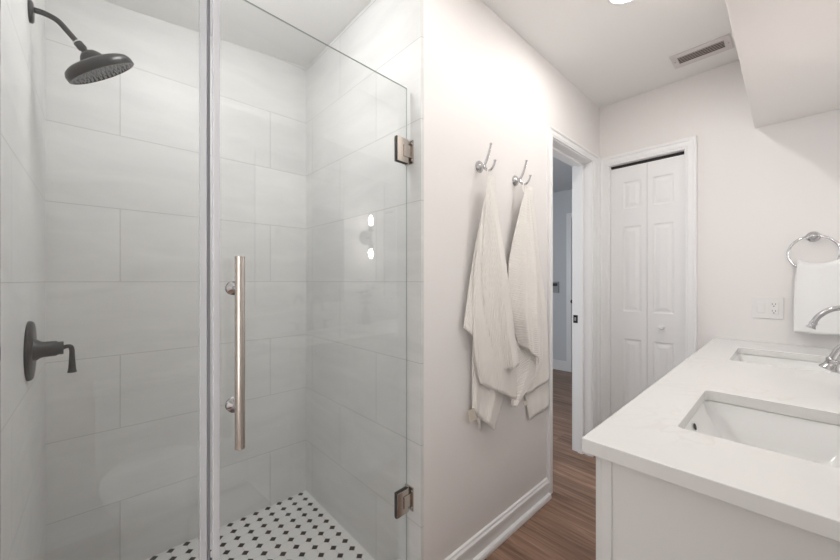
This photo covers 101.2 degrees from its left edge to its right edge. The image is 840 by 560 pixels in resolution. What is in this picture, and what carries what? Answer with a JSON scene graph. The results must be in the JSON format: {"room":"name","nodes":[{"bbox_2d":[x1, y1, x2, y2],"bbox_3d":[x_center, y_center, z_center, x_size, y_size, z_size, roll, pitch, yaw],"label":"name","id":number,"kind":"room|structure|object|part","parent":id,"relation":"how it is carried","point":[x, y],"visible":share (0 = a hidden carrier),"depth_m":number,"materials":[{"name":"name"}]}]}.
{"room":"bathroom","nodes":[
{"label":"bathroom","id":0,"kind":"room"},
{"bbox_2d":[1,0,44,559],"bbox_3d":[-1.113,-0.060,0.907,0.100,2.660,0.973,0,0,-43],"label":"wall","id":1,"kind":"structure","parent":0,"point":[22,42],"depth_m":0.91,"materials":[{"name":"tile"}]},
{"bbox_2d":[23,321,76,380],"bbox_3d":[-1.074,0.198,1.011,0.098,0.168,0.168,0,0,-43],"label":"shower valve","id":2,"kind":"object","parent":1,"relation":"attached to","point":[34,349],"visible":1,"depth_m":0.98,"materials":[{"name":"black metal"}]},
{"bbox_3d":[-1.050,0.232,1.034,0.033,0.086,0.021,0,0,-43],"label":"lever","id":3,"kind":"part","parent":2,"relation":"part of","materials":[{"name":"black metal"}]},
{"bbox_2d":[27,0,133,84],"bbox_3d":[-1.037,-0.704,1.069,0.232,0.202,0.189,0,0,-43],"label":"shower","id":4,"kind":"object","parent":1,"relation":"attached to","point":[93,66],"visible":1,"depth_m":1.04,"materials":[{"name":"black metal"}]},
{"bbox_3d":[-1.082,-0.759,1.029,0.096,0.065,0.016,0,0,-43],"label":"arm","id":5,"kind":"part","parent":4,"relation":"part of","materials":[{"name":"black metal"}]},
{"bbox_2d":[45,0,305,559],"bbox_3d":[-1.067,-0.060,1.683,1.225,2.660,0.100,0,0,-43],"label":"wall","id":6,"kind":"structure","parent":0,"point":[122,151],"depth_m":1.53,"materials":[{"name":"tile"}]},
{"bbox_2d":[102,0,371,66],"bbox_3d":[-0.704,-1.225,1.302,1.037,0.200,0.953,0,0,-43],"label":"ceiling","id":7,"kind":"structure","parent":0,"point":[239,22],"depth_m":1.58,"materials":[{"name":"white paint"}]},
{"bbox_2d":[306,0,423,559],"bbox_3d":[-0.323,-0.060,1.644,0.012,2.660,0.972,0,0,-43],"label":"wall","id":8,"kind":"structure","parent":0,"point":[356,188],"depth_m":1.55,"materials":[{"name":"tile"}]},
{"bbox_2d":[216,0,413,559],"bbox_3d":[-0.265,0.178,1.080,0.074,1.827,0.675,0,0,43],"label":"shower door","id":9,"kind":"structure","parent":8,"relation":"attached to","point":[403,148],"depth_m":0.86,"materials":[{"name":"clear glass"}]},
{"bbox_3d":[-0.054,-0.492,1.316,0.044,0.090,0.042,0,0,44],"label":"wall plate","id":10,"kind":"part","parent":9,"relation":"part of","materials":[{"name":"silver metal"}]},
{"bbox_3d":[-0.054,0.833,1.316,0.044,0.090,0.042,0,0,44],"label":"wall plate","id":11,"kind":"part","parent":9,"relation":"part of","materials":[{"name":"silver metal"}]},
{"bbox_2d":[146,369,595,559],"bbox_3d":[0.153,1.240,2.219,6.150,0.060,3.762,0,0,-43],"label":"floor","id":12,"kind":"structure","parent":0,"point":[564,528],"depth_m":1.67,"materials":[{"name":"wood"}]},
{"bbox_2d":[596,457,839,559],"bbox_3d":[1.235,0.786,1.171,1.864,0.848,0.548,0,0,-43],"label":"vanity cabinet","id":13,"kind":"object","parent":12,"relation":"on","point":[640,516],"visible":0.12,"depth_m":0.63,"materials":[{"name":"white wood"}]},
{"bbox_3d":[0.521,0.735,0.868,0.361,0.720,0.018,0,0,-43],"label":"door","id":14,"kind":"part","parent":13,"relation":"part of","materials":[{"name":"white wood"}]},
{"bbox_3d":[1.068,0.786,1.350,1.864,0.848,0.020,0,0,-43],"label":"frame","id":15,"kind":"part","parent":13,"relation":"part of","materials":[{"name":"white wood"}]},
{"bbox_2d":[582,338,839,541],"bbox_3d":[1.224,0.347,1.169,1.886,0.030,0.562,0,0,-43],"label":"countertop","id":16,"kind":"structure","parent":13,"relation":"on","point":[648,435],"depth_m":0.73,"materials":[{"name":"white stone"}]},
{"bbox_2d":[685,400,839,467],"bbox_3d":[0.832,0.436,0.808,0.440,0.146,0.348,0,0,-43],"label":"undermount sink","id":17,"kind":"object","parent":16,"relation":"in","point":[811,440],"visible":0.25,"depth_m":0.94,"materials":[{"name":"ceramic"}]},
{"bbox_2d":[733,354,838,373],"bbox_3d":[1.549,0.436,1.476,0.454,0.146,0.348,0,0,-43],"label":"undermount sink","id":18,"kind":"object","parent":16,"relation":"in","point":[773,361],"visible":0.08,"depth_m":1.62,"materials":[{"name":"ceramic"}]},
{"bbox_2d":[806,306,839,329],"bbox_3d":[1.652,0.214,1.359,0.322,0.235,0.179,0,0,-43],"label":"faucet","id":19,"kind":"object","parent":16,"relation":"on","point":[812,324],"visible":1,"depth_m":1.39,"materials":[{"name":"silver metal"}]},
{"bbox_3d":[1.650,0.200,1.361,0.020,0.205,0.154,0,0,-43],"label":"spout","id":20,"kind":"part","parent":19,"relation":"part of","materials":[{"name":"silver metal"}]},
{"bbox_2d":[819,344,839,372],"bbox_3d":[0.942,0.214,0.698,0.322,0.235,0.179,0,0,-43],"label":"faucet","id":21,"kind":"object","parent":16,"relation":"on","point":[832,362],"visible":1,"depth_m":0.74,"materials":[{"name":"silver metal"}]},
{"bbox_3d":[0.940,0.200,0.700,0.020,0.205,0.154,0,0,-43],"label":"spout","id":22,"kind":"part","parent":21,"relation":"part of","materials":[{"name":"silver metal"}]},
{"bbox_3d":[-0.420,1.188,0.989,1.025,0.165,0.120,0,0,-43],"label":"shower curb","id":23,"kind":"object","parent":12,"relation":"on","visible":0},
{"bbox_2d":[0,0,209,559],"bbox_3d":[-0.660,0.179,0.752,0.352,1.849,0.018,0,0,-43],"label":"screen","id":24,"kind":"object","parent":23,"relation":"on","point":[207,1],"visible":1,"depth_m":0.86,"materials":[{"name":"clear glass"}]},
{"bbox_3d":[-0.666,0.179,0.747,0.328,1.849,0.006,0,0,-43],"label":"glass pane","id":25,"kind":"part","parent":24,"relation":"part of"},
{"bbox_2d":[424,0,599,559],"bbox_3d":[0.647,-0.007,1.967,1.846,2.475,0.125,0,0,-43],"label":"wall","id":26,"kind":"structure","parent":0,"point":[484,84],"depth_m":1.47,"materials":[{"name":"paint"}]},
{"bbox_2d":[475,143,495,172],"bbox_3d":[0.291,-0.531,1.489,0.053,0.121,0.090,0,0,-43],"label":"robe hook","id":27,"kind":"object","parent":26,"relation":"attached to","point":[479,165],"visible":1,"depth_m":1.49,"materials":[{"name":"silver metal"}]},
{"bbox_3d":[0.271,-0.503,1.510,0.053,0.053,0.032,0,0,-43],"label":"mounting plate","id":28,"kind":"part","parent":27,"relation":"part of","materials":[{"name":"silver metal"}]},
{"bbox_2d":[463,168,518,430],"bbox_3d":[0.329,0.092,1.515,0.360,1.159,0.076,0,0,-39],"label":"towel","id":29,"kind":"object","parent":27,"relation":"hanging from","point":[488,319],"visible":1,"depth_m":1.48,"materials":[{"name":"white fabric"}]},
{"bbox_2d":[444,477,551,559],"bbox_3d":[0.376,1.157,1.609,0.946,0.106,0.030,0,0,-43],"label":"baseboard","id":30,"kind":"structure","parent":26,"relation":"attached to","point":[483,543],"depth_m":1.62,"materials":[{"name":"white wood"}]},
{"bbox_2d":[512,160,531,185],"bbox_3d":[0.504,-0.527,1.687,0.053,0.121,0.090,0,0,-43],"label":"robe hook","id":31,"kind":"object","parent":26,"relation":"attached to","point":[515,180],"visible":1,"depth_m":1.69,"materials":[{"name":"silver metal"}]},
{"bbox_3d":[0.484,-0.499,1.709,0.053,0.053,0.032,0,0,-43],"label":"mounting plate","id":32,"kind":"part","parent":31,"relation":"part of","materials":[{"name":"silver metal"}]},
{"bbox_2d":[508,182,548,419],"bbox_3d":[0.578,0.119,1.757,0.417,1.206,0.073,0,0,-43],"label":"towel","id":33,"kind":"object","parent":31,"relation":"hanging from","point":[526,287],"visible":0.98,"depth_m":1.70,"materials":[{"name":"white fabric"}]},
{"bbox_2d":[553,139,590,455],"bbox_3d":[0.922,0.186,2.227,0.609,2.047,0.131,0,0,-43],"label":"door frame","id":34,"kind":"structure","parent":26,"relation":"attached to","point":[581,166],"depth_m":2.41,"materials":[{"name":"white wood"}]},
{"bbox_3d":[1.106,0.270,2.451,0.003,0.056,0.034,0,0,-43],"label":"strike plate","id":35,"kind":"part","parent":34,"relation":"part of","materials":[{"name":"black metal"}]},
{"bbox_2d":[547,124,600,493],"bbox_3d":[1.001,0.167,2.199,0.767,2.087,0.019,0,0,-43],"label":"door frame","id":36,"kind":"structure","parent":26,"relation":"in","point":[552,133],"depth_m":2.38,"materials":[{"name":"white wood"}]},
{"bbox_2d":[553,189,571,360],"bbox_3d":[1.924,-0.030,4.756,0.100,2.520,2.464,0,0,-43],"label":"wall","id":37,"kind":"structure","parent":0,"point":[562,200],"depth_m":4.70,"materials":[{"name":"white paint"}]},
{"bbox_2d":[553,282,558,292],"bbox_3d":[1.857,0.085,4.737,0.022,0.150,0.100,0,0,-43],"label":"wall thermostat","id":38,"kind":"object","parent":37,"relation":"attached to","point":[555,284],"visible":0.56,"depth_m":4.72,"materials":[{"name":"grey plastic"}]},
{"bbox_2d":[553,359,565,370],"bbox_3d":[1.536,1.145,5.084,0.020,0.130,1.255,0,0,-43],"label":"baseboard","id":39,"kind":"structure","parent":37,"relation":"attached to","point":[557,364],"depth_m":4.69,"materials":[{"name":"white wood"}]},
{"bbox_2d":[566,213,571,371],"bbox_3d":[2.273,0.152,4.295,0.018,2.115,0.905,0,0,-43],"label":"trim","id":40,"kind":"structure","parent":37,"relation":"attached to","point":[568,215],"depth_m":4.60,"materials":[{"name":"white wood"}]},
{"bbox_2d":[481,0,738,192],"bbox_3d":[0.117,-1.272,2.185,6.250,0.105,3.762,0,0,-43],"label":"ceiling","id":41,"kind":"structure","parent":0,"point":[610,53],"depth_m":1.77,"materials":[{"name":"white paint"}]},
{"bbox_2d":[607,0,633,4],"bbox_3d":[0.887,-1.242,1.476,0.160,0.005,0.160,0,0,-43],"label":"recessed light","id":42,"kind":"object","parent":41,"relation":"in","point":[612,2],"visible":1,"depth_m":1.54,"materials":[{"name":"white plastic"}]},
{"bbox_2d":[669,33,732,68],"bbox_3d":[1.526,-1.241,1.877,0.152,0.007,0.252,0,0,-43],"label":"ceiling vent","id":43,"kind":"object","parent":41,"relation":"in","point":[724,43],"visible":1,"depth_m":1.87,"materials":[{"name":"metal"}]},
{"bbox_2d":[600,60,839,350],"bbox_3d":[1.774,-0.007,2.045,0.110,2.475,1.298,0,0,-43],"label":"wall","id":44,"kind":"structure","parent":0,"point":[761,190],"depth_m":1.93,"materials":[{"name":"paint"}]},
{"bbox_2d":[611,154,683,415],"bbox_3d":[1.503,0.205,2.298,0.066,1.986,0.422,0,0,-43],"label":"bifold door","id":45,"kind":"structure","parent":44,"relation":"in","point":[647,199],"depth_m":2.30,"materials":[{"name":"white wood"}]},
{"bbox_3d":[1.445,0.205,2.383,0.034,1.986,0.218,0,0,-43],"label":"door","id":46,"kind":"part","parent":45,"relation":"part of","materials":[{"name":"white wood"}]},
{"bbox_3d":[1.553,0.295,2.219,0.032,0.037,0.037,0,0,-43],"label":"knob","id":47,"kind":"part","parent":45,"relation":"part of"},
{"bbox_3d":[1.590,0.205,2.228,0.034,1.986,0.202,0,0,-43],"label":"door","id":48,"kind":"part","parent":45,"relation":"part of","materials":[{"name":"white wood"}]},
{"bbox_2d":[611,151,683,169],"bbox_3d":[1.516,-0.802,2.308,0.030,0.012,0.436,0,0,-43],"label":"track","id":49,"kind":"object","parent":44,"relation":"attached to","point":[678,153],"visible":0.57,"depth_m":2.29,"materials":[{"name":"black metal"}]},
{"bbox_2d":[601,135,696,422],"bbox_3d":[1.519,0.201,2.311,0.100,2.018,0.436,0,0,-43],"label":"door frame","id":50,"kind":"structure","parent":44,"relation":"attached to","point":[610,169],"depth_m":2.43,"materials":[{"name":"white wood"}]},
{"bbox_2d":[752,297,783,318],"bbox_3d":[1.868,0.144,1.855,0.010,0.116,0.119,0,0,-43],"label":"wall plate","id":51,"kind":"object","parent":44,"relation":"attached to","point":[762,307],"visible":1,"depth_m":1.85,"materials":[{"name":"white plastic"}]},
{"bbox_2d":[757,302,764,312],"bbox_3d":[1.850,0.144,1.872,0.006,0.054,0.029,0,0,-43],"label":"rocker switch","id":52,"kind":"object","parent":51,"relation":"attached to","point":[760,305],"depth_m":1.87,"materials":[{"name":"white plastic"}]},
{"bbox_2d":[770,302,777,314],"bbox_3d":[1.884,0.144,1.837,0.005,0.068,0.032,0,0,-43],"label":"outlet","id":53,"kind":"object","parent":51,"relation":"attached to","point":[773,305],"depth_m":1.84,"materials":[{"name":"white plastic"}]},
{"bbox_2d":[787,232,839,267],"bbox_3d":[1.961,-0.148,1.721,0.056,0.202,0.182,0,0,-43],"label":"towel ring","id":54,"kind":"object","parent":44,"relation":"attached to","point":[811,236],"visible":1,"depth_m":1.73,"materials":[{"name":"silver metal"}]},
{"bbox_3d":[1.961,-0.223,1.721,0.056,0.052,0.052,0,0,-43],"label":"wall post","id":55,"kind":"part","parent":54,"relation":"part of","materials":[{"name":"silver metal"}]},
{"bbox_2d":[794,259,839,335],"bbox_3d":[1.960,0.076,1.698,0.044,0.367,0.166,0,0,-43],"label":"hand towel","id":56,"kind":"object","parent":54,"relation":"hanging from","point":[817,285],"visible":0.92,"depth_m":1.69,"materials":[{"name":"white fabric"}]},
{"bbox_2d":[725,0,839,127],"bbox_3d":[0.478,-1.041,0.357,4.087,0.408,0.395,0,0,-43],"label":"ceiling","id":57,"kind":"structure","parent":0,"point":[788,51],"depth_m":1.27,"materials":[{"name":"paint"}]}
]}

